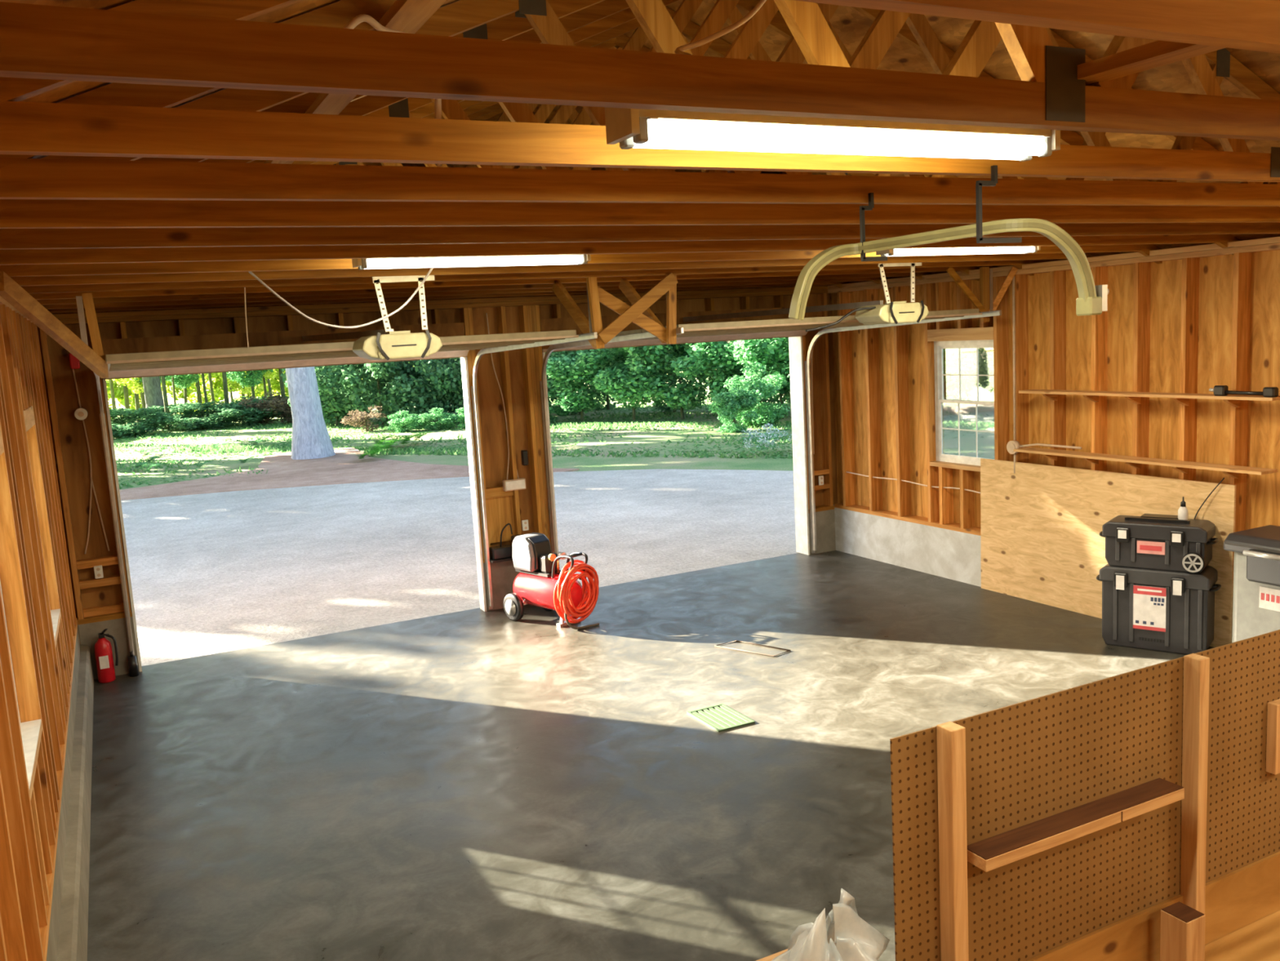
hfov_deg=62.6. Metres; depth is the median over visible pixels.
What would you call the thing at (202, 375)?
sapling
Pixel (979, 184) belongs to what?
hanger
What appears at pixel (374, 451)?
fern
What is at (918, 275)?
roof truss
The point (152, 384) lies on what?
tree
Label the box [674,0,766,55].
cable
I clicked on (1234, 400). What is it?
wall shelf
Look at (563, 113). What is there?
roof truss
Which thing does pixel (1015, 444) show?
junction box
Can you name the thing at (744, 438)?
flowering shrub
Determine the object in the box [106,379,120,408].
shrub
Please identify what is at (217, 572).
gravel driveway
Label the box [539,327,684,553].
door track
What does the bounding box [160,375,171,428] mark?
sapling
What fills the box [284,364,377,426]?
shrub
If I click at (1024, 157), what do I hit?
socket
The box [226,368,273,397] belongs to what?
sapling
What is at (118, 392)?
shrub
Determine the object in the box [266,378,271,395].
sapling
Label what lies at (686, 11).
roof truss
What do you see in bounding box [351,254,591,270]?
fluorescent fixture
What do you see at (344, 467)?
mulch bed
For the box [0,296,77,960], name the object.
wall
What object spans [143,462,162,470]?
fern
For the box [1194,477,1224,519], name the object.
cable
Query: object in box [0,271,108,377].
brace
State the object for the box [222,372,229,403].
sapling
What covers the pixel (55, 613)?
trim
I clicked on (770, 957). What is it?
workbench
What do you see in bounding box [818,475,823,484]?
wall outlet
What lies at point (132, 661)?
spray can
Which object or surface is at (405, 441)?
fern
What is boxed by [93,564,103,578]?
wall outlet
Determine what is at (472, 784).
floor
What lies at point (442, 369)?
shrub
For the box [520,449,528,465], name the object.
wall switch
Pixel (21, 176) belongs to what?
roof truss
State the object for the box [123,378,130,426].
sapling
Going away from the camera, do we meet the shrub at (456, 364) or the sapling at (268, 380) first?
the shrub at (456, 364)
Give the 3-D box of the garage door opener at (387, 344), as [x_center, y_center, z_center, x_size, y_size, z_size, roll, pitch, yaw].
[-2.070,-1.075,7.352,0.458,0.472,3.252,-7,9,-26]
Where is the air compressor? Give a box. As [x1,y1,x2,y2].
[503,532,587,627]
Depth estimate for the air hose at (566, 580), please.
9.06 m
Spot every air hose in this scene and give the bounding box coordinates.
[553,559,599,622]
[564,607,599,629]
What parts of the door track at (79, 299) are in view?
rail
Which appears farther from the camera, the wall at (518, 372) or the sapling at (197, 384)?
the sapling at (197, 384)
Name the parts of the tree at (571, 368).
stem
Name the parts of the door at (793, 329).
panel, panel, panel, panel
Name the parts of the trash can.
lid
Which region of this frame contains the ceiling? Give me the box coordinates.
[0,0,1279,285]
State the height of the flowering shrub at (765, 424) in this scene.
0.567 m
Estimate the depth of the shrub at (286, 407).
38.33 m
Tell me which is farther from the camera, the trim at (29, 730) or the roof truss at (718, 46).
the roof truss at (718, 46)
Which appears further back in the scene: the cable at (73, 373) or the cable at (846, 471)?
the cable at (846, 471)
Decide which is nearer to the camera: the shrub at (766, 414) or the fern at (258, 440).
the shrub at (766, 414)
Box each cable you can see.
[71,368,92,554]
[90,477,109,551]
[248,267,433,328]
[343,13,441,166]
[485,313,509,479]
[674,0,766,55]
[805,306,875,331]
[810,349,814,453]
[846,471,980,493]
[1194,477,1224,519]
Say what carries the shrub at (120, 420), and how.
on the ground at (597, 463)
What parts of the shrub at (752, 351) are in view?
stem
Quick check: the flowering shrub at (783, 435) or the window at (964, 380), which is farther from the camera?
the flowering shrub at (783, 435)
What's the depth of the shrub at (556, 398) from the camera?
37.35 m
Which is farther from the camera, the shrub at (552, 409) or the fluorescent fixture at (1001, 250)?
the shrub at (552, 409)
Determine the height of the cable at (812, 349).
1.346 m
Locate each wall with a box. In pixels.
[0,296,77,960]
[37,163,837,624]
[827,236,1279,535]
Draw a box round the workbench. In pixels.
[755,948,787,960]
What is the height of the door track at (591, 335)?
2.840 m
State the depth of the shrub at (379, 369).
34.46 m
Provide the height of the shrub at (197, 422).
1.114 m
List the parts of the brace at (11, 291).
post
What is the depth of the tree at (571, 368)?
31.62 m
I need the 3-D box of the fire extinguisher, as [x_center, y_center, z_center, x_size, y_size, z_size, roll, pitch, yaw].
[-4.214,1.371,8.323,0.162,0.433,0.129,-7,9,-26]
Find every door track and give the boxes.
[75,296,134,655]
[471,280,597,608]
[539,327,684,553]
[804,268,1001,553]
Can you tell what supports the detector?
attached to the wall at (518, 372)
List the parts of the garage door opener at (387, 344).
rail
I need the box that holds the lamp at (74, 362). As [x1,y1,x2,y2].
[68,353,80,368]
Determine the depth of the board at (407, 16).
2.75 m
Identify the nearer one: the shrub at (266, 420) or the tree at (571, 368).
the tree at (571, 368)
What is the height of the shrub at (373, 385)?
4.424 m
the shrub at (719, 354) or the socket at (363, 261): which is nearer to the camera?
the socket at (363, 261)
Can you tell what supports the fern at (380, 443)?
on the ground at (597, 463)
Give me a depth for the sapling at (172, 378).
45.25 m
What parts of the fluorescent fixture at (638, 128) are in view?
plate, plate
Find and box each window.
[0,580,20,724]
[933,339,994,466]
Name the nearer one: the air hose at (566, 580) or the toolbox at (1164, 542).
the toolbox at (1164, 542)
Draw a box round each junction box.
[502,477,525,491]
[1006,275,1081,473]
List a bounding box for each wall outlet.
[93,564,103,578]
[521,519,528,530]
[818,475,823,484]
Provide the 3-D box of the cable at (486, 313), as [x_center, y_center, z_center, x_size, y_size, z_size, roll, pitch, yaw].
[-1.308,-0.772,9.780,0.124,1.551,0.029,-6,8,-16]
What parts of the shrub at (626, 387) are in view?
stem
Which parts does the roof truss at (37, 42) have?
gusset plate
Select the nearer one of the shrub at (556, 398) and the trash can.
the trash can
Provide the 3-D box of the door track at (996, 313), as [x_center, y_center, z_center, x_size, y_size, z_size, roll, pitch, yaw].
[2.434,-0.486,10.091,0.063,2.840,2.750,-7,9,-26]
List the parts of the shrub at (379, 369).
stem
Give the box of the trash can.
[1223,524,1279,642]
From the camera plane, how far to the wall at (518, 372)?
9.38 m
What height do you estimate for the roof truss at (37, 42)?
1.846 m
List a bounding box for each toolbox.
[1096,563,1221,654]
[1098,513,1218,573]
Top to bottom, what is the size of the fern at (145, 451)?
0.138 m
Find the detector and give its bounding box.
[74,407,88,419]
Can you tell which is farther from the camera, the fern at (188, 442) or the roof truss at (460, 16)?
the fern at (188, 442)
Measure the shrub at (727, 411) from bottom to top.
1.271 m
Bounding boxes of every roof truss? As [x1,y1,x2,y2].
[0,0,1162,276]
[0,0,1239,265]
[0,0,1279,182]
[0,0,1279,206]
[0,0,1279,228]
[0,0,1279,249]
[0,1,1279,141]
[10,6,1093,286]
[21,34,1034,293]
[29,101,979,299]
[35,102,933,305]
[42,103,891,309]
[47,113,853,313]
[793,0,1279,53]
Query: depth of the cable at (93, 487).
8.39 m
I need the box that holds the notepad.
[687,702,755,732]
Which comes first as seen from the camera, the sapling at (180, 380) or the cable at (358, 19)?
the cable at (358, 19)
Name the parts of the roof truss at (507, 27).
gusset plate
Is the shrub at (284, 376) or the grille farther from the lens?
the shrub at (284, 376)
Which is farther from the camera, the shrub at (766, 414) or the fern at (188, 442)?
the fern at (188, 442)
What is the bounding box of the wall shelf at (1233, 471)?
[1013,447,1277,478]
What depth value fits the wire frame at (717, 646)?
8.23 m
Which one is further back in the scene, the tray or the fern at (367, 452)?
the fern at (367, 452)
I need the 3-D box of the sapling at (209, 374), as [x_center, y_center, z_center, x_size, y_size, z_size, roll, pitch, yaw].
[-17.619,-5.166,43.185,2.002,5.500,1.908,3,10,36]
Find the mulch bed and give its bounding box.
[119,447,579,500]
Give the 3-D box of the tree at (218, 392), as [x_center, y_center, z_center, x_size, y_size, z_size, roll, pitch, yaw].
[-21.172,-4.482,50.478,3.105,3.240,3.413,-5,8,-11]
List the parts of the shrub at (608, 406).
stem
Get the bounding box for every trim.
[20,719,41,787]
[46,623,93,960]
[50,608,60,639]
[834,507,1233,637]
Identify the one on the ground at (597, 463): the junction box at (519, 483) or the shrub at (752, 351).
the shrub at (752, 351)
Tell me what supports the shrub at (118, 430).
on the ground at (597, 463)
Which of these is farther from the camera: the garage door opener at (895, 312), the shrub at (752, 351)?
the shrub at (752, 351)
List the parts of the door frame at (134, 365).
panel, panel, panel, panel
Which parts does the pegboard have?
block post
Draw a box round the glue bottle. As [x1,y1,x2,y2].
[1177,496,1188,519]
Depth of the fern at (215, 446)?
28.76 m
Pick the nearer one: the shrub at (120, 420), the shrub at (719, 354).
the shrub at (719, 354)
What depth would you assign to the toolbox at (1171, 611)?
7.57 m
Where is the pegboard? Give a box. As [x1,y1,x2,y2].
[889,629,1279,960]
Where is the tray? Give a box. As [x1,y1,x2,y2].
[1140,513,1177,519]
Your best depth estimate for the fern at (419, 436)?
27.89 m
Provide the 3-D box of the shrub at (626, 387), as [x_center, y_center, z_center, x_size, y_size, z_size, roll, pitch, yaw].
[-0.352,-3.486,31.290,2.850,3.513,3.458,-9,10,-35]
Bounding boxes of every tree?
[142,376,164,428]
[164,372,229,413]
[284,366,335,459]
[545,348,631,421]
[624,342,713,419]
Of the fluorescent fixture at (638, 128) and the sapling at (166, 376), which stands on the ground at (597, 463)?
the sapling at (166, 376)
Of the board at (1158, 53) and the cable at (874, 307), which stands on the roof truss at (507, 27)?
the board at (1158, 53)
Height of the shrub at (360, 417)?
0.836 m
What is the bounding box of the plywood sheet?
[980,457,1235,647]
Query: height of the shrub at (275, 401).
1.274 m
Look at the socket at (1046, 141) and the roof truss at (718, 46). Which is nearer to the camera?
the socket at (1046, 141)
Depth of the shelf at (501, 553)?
9.76 m
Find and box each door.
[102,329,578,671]
[542,308,982,569]
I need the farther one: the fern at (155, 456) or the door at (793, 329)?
the fern at (155, 456)
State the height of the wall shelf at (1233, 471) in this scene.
0.090 m
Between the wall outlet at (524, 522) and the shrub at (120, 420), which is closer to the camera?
the wall outlet at (524, 522)
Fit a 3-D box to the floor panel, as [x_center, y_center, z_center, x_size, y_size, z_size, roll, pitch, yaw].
[3.211,1.808,3.515,4.410,0.060,1.844,-7,9,-26]
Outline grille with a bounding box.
[528,534,551,569]
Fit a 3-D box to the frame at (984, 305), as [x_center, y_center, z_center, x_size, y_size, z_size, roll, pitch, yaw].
[2.861,-1.576,8.890,0.708,0.478,0.126,-6,8,-18]
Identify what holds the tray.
on the toolbox at (1164, 542)
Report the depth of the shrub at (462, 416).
32.06 m
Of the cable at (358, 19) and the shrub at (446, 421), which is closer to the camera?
the cable at (358, 19)
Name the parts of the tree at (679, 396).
stem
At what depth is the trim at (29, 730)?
4.19 m
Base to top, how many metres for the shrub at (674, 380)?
3.395 m
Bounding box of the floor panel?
[1204,910,1279,960]
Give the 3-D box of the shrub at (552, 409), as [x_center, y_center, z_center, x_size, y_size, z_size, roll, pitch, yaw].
[-2.894,-2.060,32.365,1.253,0.767,1.347,4,10,41]
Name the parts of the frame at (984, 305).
post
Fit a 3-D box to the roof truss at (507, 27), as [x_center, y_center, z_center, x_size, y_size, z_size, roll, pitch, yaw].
[0.986,-1.845,5.000,8.434,1.846,0.043,-7,9,-26]
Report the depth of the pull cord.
6.21 m
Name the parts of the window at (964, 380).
sash, sash, pane, pane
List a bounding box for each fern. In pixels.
[129,446,155,453]
[129,462,147,467]
[133,449,158,456]
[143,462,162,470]
[145,455,164,462]
[167,458,189,464]
[170,440,200,447]
[191,461,211,467]
[201,442,226,448]
[235,456,258,462]
[242,437,266,444]
[353,450,377,458]
[357,442,397,452]
[359,448,390,456]
[362,433,399,444]
[368,435,413,448]
[388,431,427,444]
[411,431,435,440]
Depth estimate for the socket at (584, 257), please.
5.37 m
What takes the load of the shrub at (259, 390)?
on the ground at (597, 463)
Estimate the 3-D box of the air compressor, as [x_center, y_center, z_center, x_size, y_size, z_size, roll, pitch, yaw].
[-0.795,0.874,9.346,0.476,0.755,0.847,-11,11,-44]
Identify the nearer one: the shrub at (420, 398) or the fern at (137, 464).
the fern at (137, 464)
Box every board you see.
[264,0,446,164]
[727,40,1226,173]
[1211,181,1269,183]
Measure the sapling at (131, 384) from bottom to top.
5.500 m
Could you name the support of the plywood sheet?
on the floor
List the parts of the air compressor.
mounting plate, tank, carry handle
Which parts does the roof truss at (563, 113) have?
gusset plate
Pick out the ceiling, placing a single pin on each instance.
(850, 24)
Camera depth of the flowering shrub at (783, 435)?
21.50 m
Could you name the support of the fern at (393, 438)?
on the ground at (597, 463)
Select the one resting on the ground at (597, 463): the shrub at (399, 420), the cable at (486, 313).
the shrub at (399, 420)
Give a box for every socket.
[360,258,367,268]
[581,254,587,263]
[619,137,635,149]
[632,116,648,143]
[1018,155,1031,161]
[1037,135,1052,157]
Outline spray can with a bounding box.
[128,650,138,676]
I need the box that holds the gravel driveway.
[120,468,797,666]
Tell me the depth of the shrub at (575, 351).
34.71 m
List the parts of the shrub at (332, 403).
stem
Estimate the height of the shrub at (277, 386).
3.016 m
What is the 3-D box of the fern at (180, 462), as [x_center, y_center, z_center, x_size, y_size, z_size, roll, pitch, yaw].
[-10.915,-0.429,24.892,0.543,0.113,0.592,-4,8,-2]
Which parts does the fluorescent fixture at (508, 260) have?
plate, plate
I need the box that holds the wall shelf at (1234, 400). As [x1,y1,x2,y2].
[1018,389,1279,407]
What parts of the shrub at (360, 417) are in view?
stem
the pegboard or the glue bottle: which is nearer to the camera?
the pegboard
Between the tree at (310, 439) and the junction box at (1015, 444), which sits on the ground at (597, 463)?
the tree at (310, 439)
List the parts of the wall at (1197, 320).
plate, rough sill, plate, plate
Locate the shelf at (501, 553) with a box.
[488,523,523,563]
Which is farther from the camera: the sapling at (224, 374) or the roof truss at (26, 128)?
the sapling at (224, 374)
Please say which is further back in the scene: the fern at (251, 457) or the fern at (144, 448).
the fern at (144, 448)
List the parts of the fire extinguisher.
valve handle, label plate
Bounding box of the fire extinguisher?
[93,628,118,683]
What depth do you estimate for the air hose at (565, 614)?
9.04 m
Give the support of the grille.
attached to the air compressor
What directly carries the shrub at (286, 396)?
on the ground at (597, 463)
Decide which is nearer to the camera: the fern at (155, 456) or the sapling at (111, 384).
the fern at (155, 456)
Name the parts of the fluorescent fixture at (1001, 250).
plate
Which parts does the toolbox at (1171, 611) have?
lid, handle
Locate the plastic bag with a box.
[771,888,889,960]
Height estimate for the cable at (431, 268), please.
0.299 m
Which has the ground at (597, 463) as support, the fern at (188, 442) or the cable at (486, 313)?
the fern at (188, 442)
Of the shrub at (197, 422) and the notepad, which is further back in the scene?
the shrub at (197, 422)
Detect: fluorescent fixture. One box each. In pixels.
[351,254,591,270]
[604,106,1060,161]
[875,246,1040,256]
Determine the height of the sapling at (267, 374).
5.500 m
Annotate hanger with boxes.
[859,192,887,261]
[975,164,1022,243]
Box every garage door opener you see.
[302,275,442,359]
[683,262,928,324]
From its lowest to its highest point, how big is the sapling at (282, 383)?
5.500 m
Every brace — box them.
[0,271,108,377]
[551,272,678,348]
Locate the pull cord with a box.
[244,287,248,347]
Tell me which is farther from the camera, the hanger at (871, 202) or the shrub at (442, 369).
the shrub at (442, 369)
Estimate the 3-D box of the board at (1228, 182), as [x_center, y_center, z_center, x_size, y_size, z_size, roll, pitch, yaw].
[1.763,-1.508,6.393,0.090,0.030,8.300,-7,9,-26]
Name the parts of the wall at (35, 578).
plate, rough sill, rough sill, plate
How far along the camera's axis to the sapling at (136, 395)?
43.26 m
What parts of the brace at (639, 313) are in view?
post, post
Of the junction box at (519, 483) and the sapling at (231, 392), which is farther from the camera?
the sapling at (231, 392)
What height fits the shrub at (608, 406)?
4.404 m
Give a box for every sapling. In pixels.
[109,378,116,421]
[111,377,146,408]
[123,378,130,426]
[133,375,173,383]
[133,387,140,423]
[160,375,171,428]
[166,373,199,403]
[171,375,177,413]
[195,373,203,415]
[195,373,208,416]
[208,373,216,412]
[217,371,256,397]
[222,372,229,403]
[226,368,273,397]
[229,378,233,401]
[253,368,277,395]
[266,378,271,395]
[278,368,286,418]
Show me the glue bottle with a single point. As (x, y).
(1183, 512)
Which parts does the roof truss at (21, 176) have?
gusset plate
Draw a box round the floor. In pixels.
[87,550,1213,960]
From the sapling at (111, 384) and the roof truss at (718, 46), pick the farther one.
the sapling at (111, 384)
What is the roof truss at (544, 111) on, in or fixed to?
attached to the ceiling
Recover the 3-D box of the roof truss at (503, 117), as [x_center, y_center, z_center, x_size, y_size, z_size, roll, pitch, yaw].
[-0.947,-2.260,8.782,8.434,1.846,0.043,-7,9,-26]
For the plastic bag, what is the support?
on the workbench
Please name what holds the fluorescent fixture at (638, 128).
hanging from the board at (1158, 53)
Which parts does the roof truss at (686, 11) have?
gusset plate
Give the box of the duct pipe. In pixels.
[788,217,1109,319]
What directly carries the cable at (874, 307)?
hanging from the garage door opener at (895, 312)
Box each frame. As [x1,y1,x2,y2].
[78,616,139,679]
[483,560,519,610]
[714,640,791,657]
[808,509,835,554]
[946,266,1017,322]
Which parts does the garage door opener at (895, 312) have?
rail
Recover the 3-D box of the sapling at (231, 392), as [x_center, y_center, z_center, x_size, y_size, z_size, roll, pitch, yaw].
[-17.790,-5.508,45.726,2.002,5.500,1.908,4,11,42]
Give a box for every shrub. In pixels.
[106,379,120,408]
[106,379,171,409]
[109,407,177,437]
[109,408,133,426]
[122,403,204,431]
[165,400,237,431]
[206,399,284,426]
[214,371,279,403]
[231,391,287,424]
[231,395,279,422]
[251,395,292,424]
[266,368,288,395]
[275,395,292,420]
[278,404,330,420]
[280,364,367,420]
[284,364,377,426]
[338,360,423,426]
[339,405,386,431]
[366,361,424,417]
[370,360,461,425]
[386,409,425,432]
[414,357,465,423]
[415,407,457,430]
[452,357,461,380]
[453,407,466,428]
[545,350,607,414]
[548,354,561,406]
[548,401,570,423]
[583,360,618,410]
[592,345,685,420]
[633,345,706,412]
[680,340,788,417]
[706,386,758,432]
[707,351,786,408]
[723,361,790,427]
[732,337,791,418]
[737,428,772,453]
[746,423,779,451]
[761,422,790,448]
[775,337,790,391]
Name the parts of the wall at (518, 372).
plate, plate, plate, backing panel, plate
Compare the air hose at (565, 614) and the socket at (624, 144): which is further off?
the air hose at (565, 614)
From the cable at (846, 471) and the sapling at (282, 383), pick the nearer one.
the cable at (846, 471)
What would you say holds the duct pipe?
hanging from the ceiling
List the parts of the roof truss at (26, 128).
gusset plate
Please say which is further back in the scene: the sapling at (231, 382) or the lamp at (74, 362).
the sapling at (231, 382)
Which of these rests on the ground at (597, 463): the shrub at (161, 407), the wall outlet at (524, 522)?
the shrub at (161, 407)
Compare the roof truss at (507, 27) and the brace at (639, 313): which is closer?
the roof truss at (507, 27)
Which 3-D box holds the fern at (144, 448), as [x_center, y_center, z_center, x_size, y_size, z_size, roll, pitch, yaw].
[-13.503,-0.804,28.507,0.785,0.158,0.821,-7,9,-26]
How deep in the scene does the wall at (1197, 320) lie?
8.58 m
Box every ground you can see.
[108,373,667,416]
[111,377,793,489]
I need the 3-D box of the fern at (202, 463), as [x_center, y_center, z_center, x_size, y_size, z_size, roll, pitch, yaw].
[-10.060,-0.357,24.024,0.592,0.113,0.593,0,8,20]
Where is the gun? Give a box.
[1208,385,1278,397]
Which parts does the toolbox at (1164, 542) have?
carry handle, lid, handle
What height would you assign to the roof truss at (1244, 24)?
1.846 m
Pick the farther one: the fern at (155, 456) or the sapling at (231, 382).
the sapling at (231, 382)
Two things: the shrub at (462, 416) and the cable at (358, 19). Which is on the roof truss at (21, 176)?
the cable at (358, 19)
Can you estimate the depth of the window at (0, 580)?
4.36 m
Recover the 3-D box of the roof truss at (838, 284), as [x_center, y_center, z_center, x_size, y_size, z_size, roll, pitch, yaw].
[-1.223,-2.319,9.322,8.434,1.846,0.043,-7,9,-26]
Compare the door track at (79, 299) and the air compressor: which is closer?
the door track at (79, 299)
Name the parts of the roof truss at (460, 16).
gusset plate, gusset plate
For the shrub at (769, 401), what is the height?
3.749 m
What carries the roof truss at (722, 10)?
attached to the ceiling
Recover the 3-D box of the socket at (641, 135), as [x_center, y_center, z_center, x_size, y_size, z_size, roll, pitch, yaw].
[0.001,-0.719,2.158,0.024,0.052,0.032,-7,9,-26]
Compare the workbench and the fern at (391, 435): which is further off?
the fern at (391, 435)
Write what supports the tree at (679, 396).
on the ground at (597, 463)
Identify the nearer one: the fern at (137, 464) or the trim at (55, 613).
the trim at (55, 613)
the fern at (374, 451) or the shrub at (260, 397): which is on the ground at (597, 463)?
the shrub at (260, 397)

